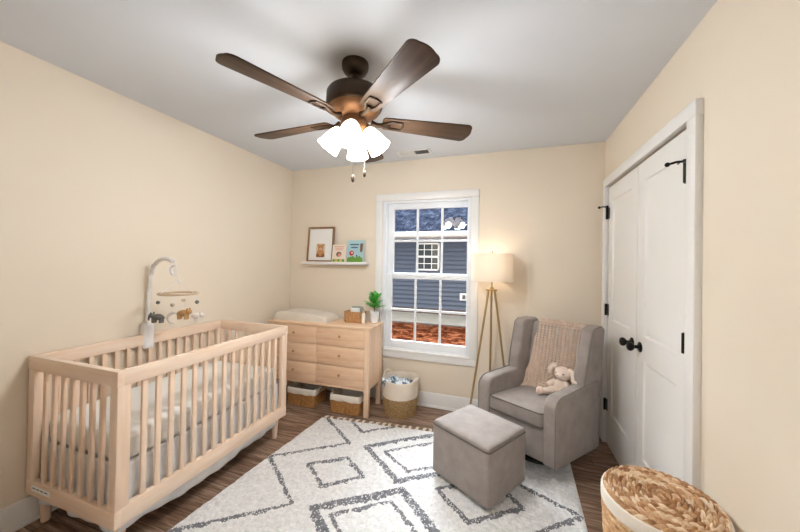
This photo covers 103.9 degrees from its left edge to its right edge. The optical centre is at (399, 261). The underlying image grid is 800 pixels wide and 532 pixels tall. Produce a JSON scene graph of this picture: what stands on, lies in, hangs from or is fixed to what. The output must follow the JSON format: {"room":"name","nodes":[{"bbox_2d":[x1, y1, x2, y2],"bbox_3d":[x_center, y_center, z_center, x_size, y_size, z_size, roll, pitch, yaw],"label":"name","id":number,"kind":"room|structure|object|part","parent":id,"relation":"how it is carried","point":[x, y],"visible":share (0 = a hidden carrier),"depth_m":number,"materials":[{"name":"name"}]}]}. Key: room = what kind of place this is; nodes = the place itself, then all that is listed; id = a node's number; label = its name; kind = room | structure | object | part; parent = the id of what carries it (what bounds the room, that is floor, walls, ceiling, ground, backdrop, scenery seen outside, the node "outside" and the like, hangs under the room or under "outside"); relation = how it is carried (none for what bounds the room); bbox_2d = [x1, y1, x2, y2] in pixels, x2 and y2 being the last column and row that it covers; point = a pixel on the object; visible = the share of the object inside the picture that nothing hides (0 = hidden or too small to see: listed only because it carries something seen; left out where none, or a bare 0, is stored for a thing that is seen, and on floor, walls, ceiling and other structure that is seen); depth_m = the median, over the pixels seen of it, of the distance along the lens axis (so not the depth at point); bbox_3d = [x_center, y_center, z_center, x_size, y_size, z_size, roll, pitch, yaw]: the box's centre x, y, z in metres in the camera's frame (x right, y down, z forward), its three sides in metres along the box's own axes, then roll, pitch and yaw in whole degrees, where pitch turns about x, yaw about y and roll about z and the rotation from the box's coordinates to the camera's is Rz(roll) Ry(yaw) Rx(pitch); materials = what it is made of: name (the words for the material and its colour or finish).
{"room":"bedroom","nodes":[
{"label":"bedroom","id":0,"kind":"room"},
{"bbox_2d":[0,41,292,509],"bbox_3d":[-1.914,0.146,1.916,0.140,2.440,3.919,1,-1,19],"label":"wall","id":1,"kind":"structure","parent":0,"point":[98,184],"depth_m":1.96,"materials":[{"name":"paint"}]},
{"bbox_2d":[0,379,286,531],"bbox_3d":[-1.855,1.300,1.879,0.026,0.134,3.639,1,-1,19],"label":"baseboard","id":2,"kind":"structure","parent":1,"relation":"attached to","point":[25,511],"depth_m":1.61,"materials":[{"name":"white paint"}]},
{"bbox_2d":[15,385,619,531],"bbox_3d":[-0.059,1.444,1.266,4.105,0.100,3.919,1,-1,19],"label":"floor","id":3,"kind":"structure","parent":0,"point":[588,469],"depth_m":2.08,"materials":[{"name":"wood"}]},
{"bbox_2d":[25,319,287,531],"bbox_3d":[-1.423,0.939,2.065,0.702,0.876,1.165,1,-1,18],"label":"crib","id":4,"kind":"object","parent":3,"relation":"on","point":[63,364],"visible":0.88,"depth_m":1.62,"materials":[{"name":"brown wood"}]},
{"bbox_3d":[-1.907,0.848,1.633,0.051,0.582,0.030,1,-1,18],"label":"post","id":5,"kind":"part","parent":4,"relation":"part of","materials":[{"name":"brown wood"}]},
{"bbox_3d":[-1.914,0.838,1.649,0.030,0.562,0.055,1,-1,18],"label":"corner post","id":6,"kind":"part","parent":4,"relation":"part of","materials":[{"name":"brown wood"}]},
{"bbox_3d":[-1.871,1.280,1.655,0.054,0.170,0.054,1,-1,18],"label":"leg","id":7,"kind":"part","parent":4,"relation":"part of","materials":[{"name":"brown wood"}]},
{"bbox_3d":[-1.607,1.167,1.526,0.702,0.076,0.030,1,-1,18],"label":"rail","id":8,"kind":"part","parent":4,"relation":"part of","materials":[{"name":"brown wood"}]},
{"bbox_3d":[-1.595,0.529,1.531,0.702,0.073,0.030,1,-1,18],"label":"rail","id":9,"kind":"part","parent":4,"relation":"part of","materials":[{"name":"brown wood"}]},
{"bbox_3d":[-1.294,0.857,1.428,0.051,0.582,0.030,1,-1,18],"label":"post","id":10,"kind":"part","parent":4,"relation":"part of","materials":[{"name":"brown wood"}]},
{"bbox_3d":[-1.278,0.848,1.437,0.030,0.562,0.055,1,-1,18],"label":"corner post","id":11,"kind":"part","parent":4,"relation":"part of","materials":[{"name":"brown wood"}]},
{"bbox_3d":[-1.734,0.533,2.175,0.030,0.072,1.152,1,-1,18],"label":"rail","id":12,"kind":"part","parent":4,"relation":"part of","materials":[{"name":"brown wood"}]},
{"bbox_2d":[38,383,277,531],"bbox_3d":[-1.426,1.124,2.064,0.650,0.343,1.120,1,-1,18],"label":"skirt","id":13,"kind":"object","parent":4,"relation":"hanging from","point":[134,463],"visible":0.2,"depth_m":1.70,"materials":[{"name":"fabric"}]},
{"bbox_2d":[50,361,272,457],"bbox_3d":[-1.422,0.889,2.066,0.596,0.161,1.056,1,-1,18],"label":"mattress","id":14,"kind":"object","parent":4,"relation":"in","point":[136,391],"visible":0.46,"depth_m":1.80,"materials":[{"name":"white fabric"}]},
{"bbox_2d":[140,257,204,348],"bbox_3d":[-1.521,0.283,2.084,0.510,0.633,0.231,1,-1,19],"label":"mobile","id":15,"kind":"object","parent":4,"relation":"attached to","point":[146,329],"visible":0.98,"depth_m":2.12,"materials":[{"name":"beige fabric"}]},
{"bbox_3d":[-1.627,0.209,2.121,0.248,0.488,0.030,1,-1,19],"label":"arm","id":16,"kind":"part","parent":15,"relation":"part of"},
{"bbox_3d":[-1.450,0.099,2.046,0.184,0.224,0.181,1,-1,19],"label":"hanging cord","id":17,"kind":"part","parent":15,"relation":"part of","materials":[{"name":"white"}]},
{"bbox_3d":[-1.109,1.174,1.957,0.030,0.085,1.152,1,-1,18],"label":"rail","id":18,"kind":"part","parent":4,"relation":"part of","materials":[{"name":"brown wood"}]},
{"bbox_3d":[-1.098,0.542,1.962,0.030,0.072,1.152,1,-1,18],"label":"rail","id":19,"kind":"part","parent":4,"relation":"part of","materials":[{"name":"brown wood"}]},
{"bbox_3d":[-1.564,0.853,2.695,0.030,0.562,0.055,1,-1,18],"label":"corner post","id":20,"kind":"part","parent":4,"relation":"part of","materials":[{"name":"brown wood"}]},
{"bbox_3d":[-1.549,0.864,2.704,0.051,0.582,0.030,1,-1,18],"label":"post","id":21,"kind":"part","parent":4,"relation":"part of","materials":[{"name":"brown wood"}]},
{"bbox_3d":[-1.236,0.545,2.606,0.702,0.073,0.030,1,-1,18],"label":"rail","id":22,"kind":"part","parent":4,"relation":"part of","materials":[{"name":"brown wood"}]},
{"bbox_3d":[-0.987,1.303,2.469,0.054,0.170,0.054,1,-1,18],"label":"leg","id":23,"kind":"part","parent":4,"relation":"part of","materials":[{"name":"brown wood"}]},
{"bbox_3d":[-0.929,0.863,2.483,0.030,0.562,0.055,1,-1,18],"label":"corner post","id":24,"kind":"part","parent":4,"relation":"part of","materials":[{"name":"brown wood"}]},
{"bbox_2d":[287,382,326,407],"bbox_3d":[-0.924,1.308,3.135,0.348,0.172,0.260,1,-1,17],"label":"storage basket","id":25,"kind":"object","parent":3,"relation":"on","point":[299,394],"visible":0.96,"depth_m":3.03,"materials":[{"name":"brown wicker"}]},
{"bbox_2d":[268,319,383,417],"bbox_3d":[-0.746,0.994,3.112,1.096,0.807,0.368,1,-1,17],"label":"dresser","id":26,"kind":"object","parent":3,"relation":"on","point":[338,353],"visible":0.83,"depth_m":2.93,"materials":[{"name":"brown wood"}]},
{"bbox_3d":[-1.019,0.693,3.040,0.486,0.174,0.020,1,-1,17],"label":"drawer","id":27,"kind":"part","parent":26,"relation":"part of","materials":[{"name":"brown wood"}]},
{"bbox_3d":[-1.026,1.049,3.037,0.486,0.174,0.020,1,-1,17],"label":"drawer","id":28,"kind":"part","parent":26,"relation":"part of","materials":[{"name":"brown wood"}]},
{"bbox_3d":[-1.022,0.871,3.038,0.486,0.174,0.020,1,-1,17],"label":"drawer","id":29,"kind":"part","parent":26,"relation":"part of","materials":[{"name":"brown wood"}]},
{"bbox_2d":[273,308,339,322],"bbox_3d":[-0.955,0.544,3.212,0.610,0.086,0.284,1,-1,17],"label":"changing pad","id":30,"kind":"object","parent":26,"relation":"on","point":[294,314],"visible":1,"depth_m":3.12,"materials":[{"name":"white fabric"}]},
{"bbox_3d":[-0.791,1.153,2.970,0.992,0.020,0.024,1,-1,17],"label":"rail","id":31,"kind":"part","parent":26,"relation":"part of","materials":[{"name":"brown wood"}]},
{"bbox_3d":[-0.553,0.878,2.897,0.486,0.174,0.020,1,-1,17],"label":"drawer","id":32,"kind":"part","parent":26,"relation":"part of","materials":[{"name":"brown wood"}]},
{"bbox_3d":[-0.557,1.056,2.895,0.486,0.174,0.020,1,-1,17],"label":"drawer","id":33,"kind":"part","parent":26,"relation":"part of","materials":[{"name":"brown wood"}]},
{"bbox_3d":[-0.550,0.700,2.898,0.486,0.174,0.020,1,-1,17],"label":"drawer","id":34,"kind":"part","parent":26,"relation":"part of","materials":[{"name":"brown wood"}]},
{"bbox_2d":[344,310,366,322],"bbox_3d":[-0.444,0.542,3.105,0.206,0.106,0.142,1,-1,17],"label":"caddy","id":35,"kind":"object","parent":26,"relation":"on","point":[351,317],"visible":0.75,"depth_m":3.04,"materials":[{"name":"brown wicker"}]},
{"bbox_2d":[351,308,359,311],"bbox_3d":[-0.442,0.522,3.093,0.090,0.128,0.042,1,0,11],"label":"packet","id":36,"kind":"object","parent":35,"relation":"in","point":[352,309],"visible":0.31,"depth_m":3.08,"materials":[{"name":"white paper"}]},
{"bbox_2d":[352,306,363,311],"bbox_3d":[-0.423,0.517,3.134,0.125,0.140,0.028,1,-1,17],"label":"folded cloth","id":37,"kind":"object","parent":35,"relation":"in","point":[360,307],"visible":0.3,"depth_m":3.12,"materials":[{"name":"white fabric"}]},
{"bbox_2d":[361,311,365,323],"bbox_3d":[-0.350,0.534,3.009,0.038,0.124,0.038,1,-1,19],"label":"lotion bottle","id":38,"kind":"object","parent":26,"relation":"on","point":[363,313],"visible":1,"depth_m":2.99,"materials":[{"name":"beige plastic"}]},
{"bbox_3d":[-0.296,1.009,2.828,0.046,0.787,0.046,1,-1,17],"label":"leg","id":39,"kind":"part","parent":26,"relation":"part of","materials":[{"name":"brown wood"}]},
{"bbox_2d":[365,291,384,322],"bbox_3d":[-0.254,0.443,3.113,0.231,0.311,0.227,1,-1,19],"label":"potted plant","id":40,"kind":"object","parent":26,"relation":"on","point":[374,314],"visible":1,"depth_m":3.07,"materials":[{"name":"green plant"}]},
{"bbox_3d":[-0.256,0.543,3.095,0.097,0.112,0.097,1,-1,19],"label":"pot","id":41,"kind":"part","parent":40,"relation":"part of","materials":[{"name":"white ceramic"}]},
{"bbox_3d":[-0.245,0.894,2.972,0.018,0.551,0.261,1,-1,17],"label":"panel","id":42,"kind":"part","parent":26,"relation":"part of","materials":[{"name":"brown wood"}]},
{"bbox_3d":[-0.209,1.013,3.118,0.046,0.787,0.046,1,-1,17],"label":"leg","id":43,"kind":"part","parent":26,"relation":"part of","materials":[{"name":"brown wood"}]},
{"bbox_2d":[330,388,363,415],"bbox_3d":[-0.475,1.315,2.989,0.348,0.172,0.260,1,-1,17],"label":"storage basket","id":44,"kind":"object","parent":3,"relation":"on","point":[343,401],"visible":0.75,"depth_m":2.88,"materials":[{"name":"brown wicker"}]},
{"bbox_2d":[167,415,587,531],"bbox_3d":[-0.073,1.381,1.705,2.104,0.030,2.368,1,-1,19],"label":"area rug","id":45,"kind":"object","parent":3,"relation":"on","point":[336,475],"visible":0.7,"depth_m":1.85,"materials":[{"name":"white carpet"}]},
{"bbox_2d":[433,405,525,508],"bbox_3d":[0.499,1.203,2.002,0.403,0.366,0.441,1,-1,-39],"label":"ottoman","id":46,"kind":"object","parent":45,"relation":"on","point":[478,451],"visible":1,"depth_m":1.87,"materials":[{"name":"grey fabric"}]},
{"bbox_2d":[434,405,524,452],"bbox_3d":[0.502,1.047,2.003,0.388,0.055,0.426,1,-1,-39],"label":"cushion","id":47,"kind":"object","parent":46,"relation":"on","point":[478,430],"depth_m":1.92,"materials":[{"name":"grey fabric"}]},
{"bbox_2d":[478,316,604,470],"bbox_3d":[1.046,0.927,2.329,0.620,0.942,0.670,1,-1,-41],"label":"armchair","id":48,"kind":"object","parent":45,"relation":"on","point":[562,426],"visible":0.86,"depth_m":2.16,"materials":[{"name":"grey fabric"}]},
{"bbox_3d":[0.830,1.067,2.473,0.501,0.475,0.089,1,-1,-31],"label":"arm","id":49,"kind":"part","parent":48,"relation":"part of","materials":[{"name":"grey fabric"}]},
{"bbox_3d":[1.002,1.196,2.295,0.476,0.220,0.487,1,-1,-41],"label":"seat frame","id":50,"kind":"part","parent":48,"relation":"part of","materials":[{"name":"grey fabric"}]},
{"bbox_2d":[490,385,549,426],"bbox_3d":[0.967,1.027,2.274,0.422,0.126,0.463,1,-1,-41],"label":"seat cushion","id":51,"kind":"object","parent":48,"relation":"on","point":[523,405],"depth_m":2.20,"materials":[{"name":"grey fabric"}]},
{"bbox_3d":[1.231,0.798,2.432,0.213,0.625,0.451,1,-1,-41],"label":"backrest","id":52,"kind":"part","parent":48,"relation":"part of","materials":[{"name":"grey fabric"}]},
{"bbox_2d":[520,318,589,387],"bbox_3d":[1.191,0.732,2.416,0.242,0.556,0.444,1,-1,-41],"label":"knit throw","id":53,"kind":"object","parent":48,"relation":"on","point":[532,377],"visible":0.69,"depth_m":2.43,"materials":[{"name":"beige fabric"}]},
{"bbox_2d":[536,362,576,394],"bbox_3d":[1.140,0.861,2.243,0.206,0.220,0.249,1,-1,-34],"label":"plush bunny","id":54,"kind":"object","parent":48,"relation":"on","point":[562,374],"visible":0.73,"depth_m":2.26,"materials":[{"name":"beige fabric"}]},
{"bbox_3d":[1.153,1.069,2.104,0.501,0.475,0.089,1,-1,-31],"label":"arm","id":55,"kind":"part","parent":48,"relation":"part of","materials":[{"name":"grey fabric"}]},
{"bbox_3d":[1.247,0.904,2.442,0.094,0.815,0.564,1,-1,-41],"label":"panel","id":56,"kind":"part","parent":48,"relation":"part of","materials":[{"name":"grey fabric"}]},
{"bbox_2d":[382,369,418,418],"bbox_3d":[0.003,1.231,2.947,0.341,0.356,0.341,1,0,-5],"label":"laundry basket","id":57,"kind":"object","parent":3,"relation":"on","point":[399,400],"visible":0.98,"depth_m":2.81,"materials":[{"name":"beige wicker"}]},
{"bbox_2d":[382,375,412,386],"bbox_3d":[-0.015,1.120,2.930,0.268,0.096,0.278,1,-1,19],"label":"cloth","id":58,"kind":"object","parent":57,"relation":"in","point":[394,379],"visible":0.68,"depth_m":2.94,"materials":[{"name":"white fabric"}]},
{"bbox_2d":[469,251,513,404],"bbox_3d":[0.793,0.665,2.726,0.348,1.515,0.348,1,-1,33],"label":"floor lamp","id":59,"kind":"object","parent":3,"relation":"on","point":[492,267],"visible":0.99,"depth_m":2.62,"materials":[{"name":"white fabric"}]},
{"bbox_3d":[0.673,0.833,2.707,0.195,1.175,0.018,1,0,-8],"label":"leg","id":60,"kind":"part","parent":59,"relation":"part of","materials":[{"name":"gold metal"}]},
{"bbox_3d":[0.807,0.836,2.799,0.018,1.174,0.132,1,0,13],"label":"leg","id":61,"kind":"part","parent":59,"relation":"part of","materials":[{"name":"gold metal"}]},
{"bbox_3d":[0.804,0.053,2.731,0.348,0.236,0.348,1,-1,19],"label":"lamp shade","id":62,"kind":"part","parent":59,"relation":"part of","materials":[{"name":"white fabric"}]},
{"bbox_3d":[0.898,0.837,2.736,0.181,1.174,0.018,1,0,-6],"label":"leg","id":63,"kind":"part","parent":59,"relation":"part of","materials":[{"name":"gold metal"}]},
{"bbox_2d":[601,465,734,531],"bbox_3d":[0.973,1.139,1.171,0.381,0.545,0.381,1,-1,19],"label":"wicker hamper","id":64,"kind":"object","parent":3,"relation":"on","point":[633,498],"visible":1,"depth_m":1.14,"materials":[{"name":"brown wicker"}]},
{"bbox_2d":[0,0,716,170],"bbox_3d":[-0.015,-1.096,1.288,4.105,0.100,3.919,1,-1,19],"label":"ceiling","id":65,"kind":"structure","parent":0,"point":[523,74],"depth_m":1.59,"materials":[{"name":"paint"}]},
{"bbox_2d":[215,38,471,182],"bbox_3d":[-0.277,-0.731,1.679,1.241,0.632,1.268,1,-1,19],"label":"ceiling fan","id":66,"kind":"object","parent":65,"relation":"hanging from","point":[355,101],"visible":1,"depth_m":1.54,"materials":[{"name":"brown wood"}]},
{"bbox_3d":[-0.507,-0.756,1.347,0.146,0.008,0.513,16,10,40],"label":"blade","id":67,"kind":"part","parent":66,"relation":"part of","materials":[{"name":"brown wood"}]},
{"bbox_3d":[-0.616,-0.754,1.812,0.513,0.008,0.146,1,12,23],"label":"blade","id":68,"kind":"part","parent":66,"relation":"part of","materials":[{"name":"brown wood"}]},
{"bbox_3d":[-0.347,-0.647,1.656,0.124,0.124,0.124,39,0,1],"label":"lamp shade","id":69,"kind":"part","parent":66,"relation":"part of","materials":[{"name":"white glass"}]},
{"bbox_3d":[-0.245,-0.646,1.551,0.124,0.124,0.124,1,-38,1],"label":"lamp shade","id":70,"kind":"part","parent":66,"relation":"part of","materials":[{"name":"white glass"}]},
{"bbox_3d":[-0.244,-0.653,1.556,0.048,0.068,0.046,1,-38,1],"label":"bulb","id":71,"kind":"part","parent":66,"relation":"part of","materials":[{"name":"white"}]},
{"bbox_3d":[-0.241,-0.779,1.655,0.268,0.049,0.268,1,-1,19],"label":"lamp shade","id":72,"kind":"part","parent":66,"relation":"part of","materials":[{"name":"brown metal"}]},
{"bbox_3d":[-0.242,-0.644,1.758,0.124,0.124,0.124,1,37,1],"label":"lamp shade","id":73,"kind":"part","parent":66,"relation":"part of","materials":[{"name":"white glass"}]},
{"bbox_3d":[-0.208,-0.745,2.060,0.146,0.008,0.513,-11,-1,5],"label":"blade","id":74,"kind":"part","parent":66,"relation":"part of","materials":[{"name":"brown wood"}]},
{"bbox_3d":[-0.140,-0.643,1.653,0.124,0.124,0.124,-37,-1,0],"label":"lamp shade","id":75,"kind":"part","parent":66,"relation":"part of","materials":[{"name":"white glass"}]},
{"bbox_3d":[-0.031,-0.748,1.308,0.146,0.008,0.513,15,-8,-30],"label":"blade","id":76,"kind":"part","parent":66,"relation":"part of","materials":[{"name":"brown wood"}]},
{"bbox_3d":[0.154,-0.741,1.748,0.513,0.008,0.146,1,-13,-13],"label":"blade","id":77,"kind":"part","parent":66,"relation":"part of","materials":[{"name":"brown wood"}]},
{"bbox_2d":[396,148,431,156],"bbox_3d":[0.134,-1.024,2.950,0.320,0.013,0.140,1,-1,19],"label":"ceiling vent","id":78,"kind":"object","parent":65,"relation":"in","point":[425,151],"visible":1,"depth_m":2.94,"materials":[{"name":"white metal"}]},
{"bbox_2d":[290,142,604,399],"bbox_3d":[0.240,0.195,3.179,3.125,2.440,0.140,1,-1,19],"label":"wall","id":79,"kind":"structure","parent":0,"point":[539,206],"depth_m":2.90,"materials":[{"name":"paint"}]},
{"bbox_2d":[302,261,368,265],"bbox_3d":[-0.700,0.020,3.369,0.765,0.036,0.110,1,-1,19],"label":"ledge","id":80,"kind":"object","parent":79,"relation":"attached to","point":[303,262],"visible":1,"depth_m":3.33,"materials":[{"name":"white paint"}]},
{"bbox_2d":[306,227,334,261],"bbox_3d":[-0.875,-0.189,3.451,0.332,0.388,0.050,1,-1,19],"label":"framed picture","id":81,"kind":"object","parent":80,"relation":"on","point":[320,243],"visible":0.86,"depth_m":3.45,"materials":[{"name":"brown wood"}]},
{"bbox_2d":[316,244,324,256],"bbox_3d":[-0.874,-0.123,3.444,0.110,0.150,0.003,1,-5,19],"label":"picture","id":82,"kind":"object","parent":81,"relation":"attached to","point":[320,249],"depth_m":3.44},
{"bbox_3d":[-0.684,0.022,3.415,0.765,0.034,0.012,1,-1,19],"label":"rail","id":83,"kind":"part","parent":80,"relation":"part of","materials":[{"name":"white paint"}]},
{"bbox_2d":[331,245,346,261],"bbox_3d":[-0.647,-0.085,3.343,0.165,0.191,0.046,1,-1,19],"label":"picture book","id":84,"kind":"object","parent":80,"relation":"on","point":[339,252],"visible":0.99,"depth_m":3.33,"materials":[{"name":"white paper"}]},
{"bbox_2d":[347,240,364,261],"bbox_3d":[-0.467,-0.106,3.298,0.186,0.236,0.043,1,-1,19],"label":"picture book","id":85,"kind":"object","parent":80,"relation":"on","point":[355,252],"visible":0.94,"depth_m":3.29,"materials":[{"name":"blue paper"}]},
{"bbox_2d":[381,197,470,356],"bbox_3d":[0.259,0.149,3.165,0.900,1.532,0.115,1,-1,19],"label":"window","id":86,"kind":"structure","parent":79,"relation":"in","point":[389,208],"depth_m":3.17,"materials":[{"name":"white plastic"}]},
{"bbox_3d":[0.247,0.508,3.145,0.828,0.762,0.032,1,-1,19],"label":"sash","id":87,"kind":"part","parent":86,"relation":"part of","materials":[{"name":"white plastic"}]},
{"bbox_3d":[0.273,-0.213,3.189,0.828,0.766,0.032,1,-1,19],"label":"sash","id":88,"kind":"part","parent":86,"relation":"part of","materials":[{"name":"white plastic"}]},
{"bbox_2d":[375,189,479,366],"bbox_3d":[0.242,0.143,3.116,1.044,1.666,0.078,1,-1,19],"label":"trim","id":89,"kind":"structure","parent":79,"relation":"attached to","point":[470,361],"depth_m":3.02,"materials":[{"name":"white paint"}]},
{"bbox_2d":[293,381,599,433],"bbox_3d":[0.193,1.347,3.090,3.125,0.134,0.026,1,-1,19],"label":"baseboard","id":90,"kind":"structure","parent":79,"relation":"attached to","point":[427,399],"depth_m":3.02,"materials":[{"name":"white paint"}]},
{"bbox_2d":[605,0,799,531],"bbox_3d":[1.186,0.192,0.861,0.160,2.440,3.919,1,-1,19],"label":"wall","id":91,"kind":"structure","parent":0,"point":[743,57],"depth_m":1.06,"materials":[{"name":"paint"}]},
{"bbox_2d":[598,166,638,465],"bbox_3d":[1.530,0.414,2.219,0.116,2.007,0.590,1,-1,19],"label":"door","id":92,"kind":"structure","parent":91,"relation":"in","point":[619,405],"depth_m":2.18,"materials":[{"name":"paint"}]},
{"bbox_3d":[1.441,0.511,1.999,0.069,0.062,0.062,1,-1,19],"label":"knob","id":93,"kind":"part","parent":92,"relation":"part of","materials":[{"name":"black metal"}]},
{"bbox_2d":[600,98,703,489],"bbox_3d":[1.447,0.376,1.929,0.029,2.100,1.333,1,-1,19],"label":"trim","id":94,"kind":"structure","parent":91,"relation":"attached to","point":[692,116],"depth_m":1.33,"materials":[{"name":"white paint"}]},
{"bbox_2d":[626,130,685,480],"bbox_3d":[1.340,0.406,1.659,0.116,2.007,0.579,1,-1,19],"label":"door","id":95,"kind":"structure","parent":91,"relation":"in","point":[659,347],"depth_m":1.64,"materials":[{"name":"paint"}]},
{"bbox_3d":[1.401,0.509,1.879,0.069,0.062,0.062,1,-1,19],"label":"knob","id":96,"kind":"part","parent":95,"relation":"part of","materials":[{"name":"black metal"}]},
{"label":"outside","id":97,"kind":"structure","parent":0,"visible":0},
{"bbox_2d":[392,322,465,345],"bbox_3d":[0.953,1.195,4.407,13.000,0.058,2.632,1,-1,19],"label":"ground","id":98,"kind":"structure","parent":97,"point":[400,331],"depth_m":5.20,"materials":[{"name":"brown soil"}]},
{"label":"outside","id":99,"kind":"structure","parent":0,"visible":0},
{"bbox_2d":[392,311,465,325],"bbox_3d":[1.585,1.192,6.263,13.000,0.001,1.289,1,-1,19],"label":"ground","id":100,"kind":"structure","parent":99,"point":[456,320],"depth_m":6.48,"materials":[{"name":"concrete"}]},
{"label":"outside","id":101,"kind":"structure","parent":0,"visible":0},
{"bbox_2d":[392,207,467,327],"bbox_3d":[1.582,-0.907,8.493,16.100,5.680,4.232,1,-1,19],"label":"neighbor house","id":102,"kind":"structure","parent":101,"point":[455,224],"depth_m":7.08,"materials":[{"name":"plastic"}]},
{"bbox_3d":[0.638,-0.112,7.123,0.488,0.590,0.006,1,-1,19],"label":"pane","id":103,"kind":"part","parent":102,"relation":"part of","materials":[{"name":"clear glass"}]}
]}

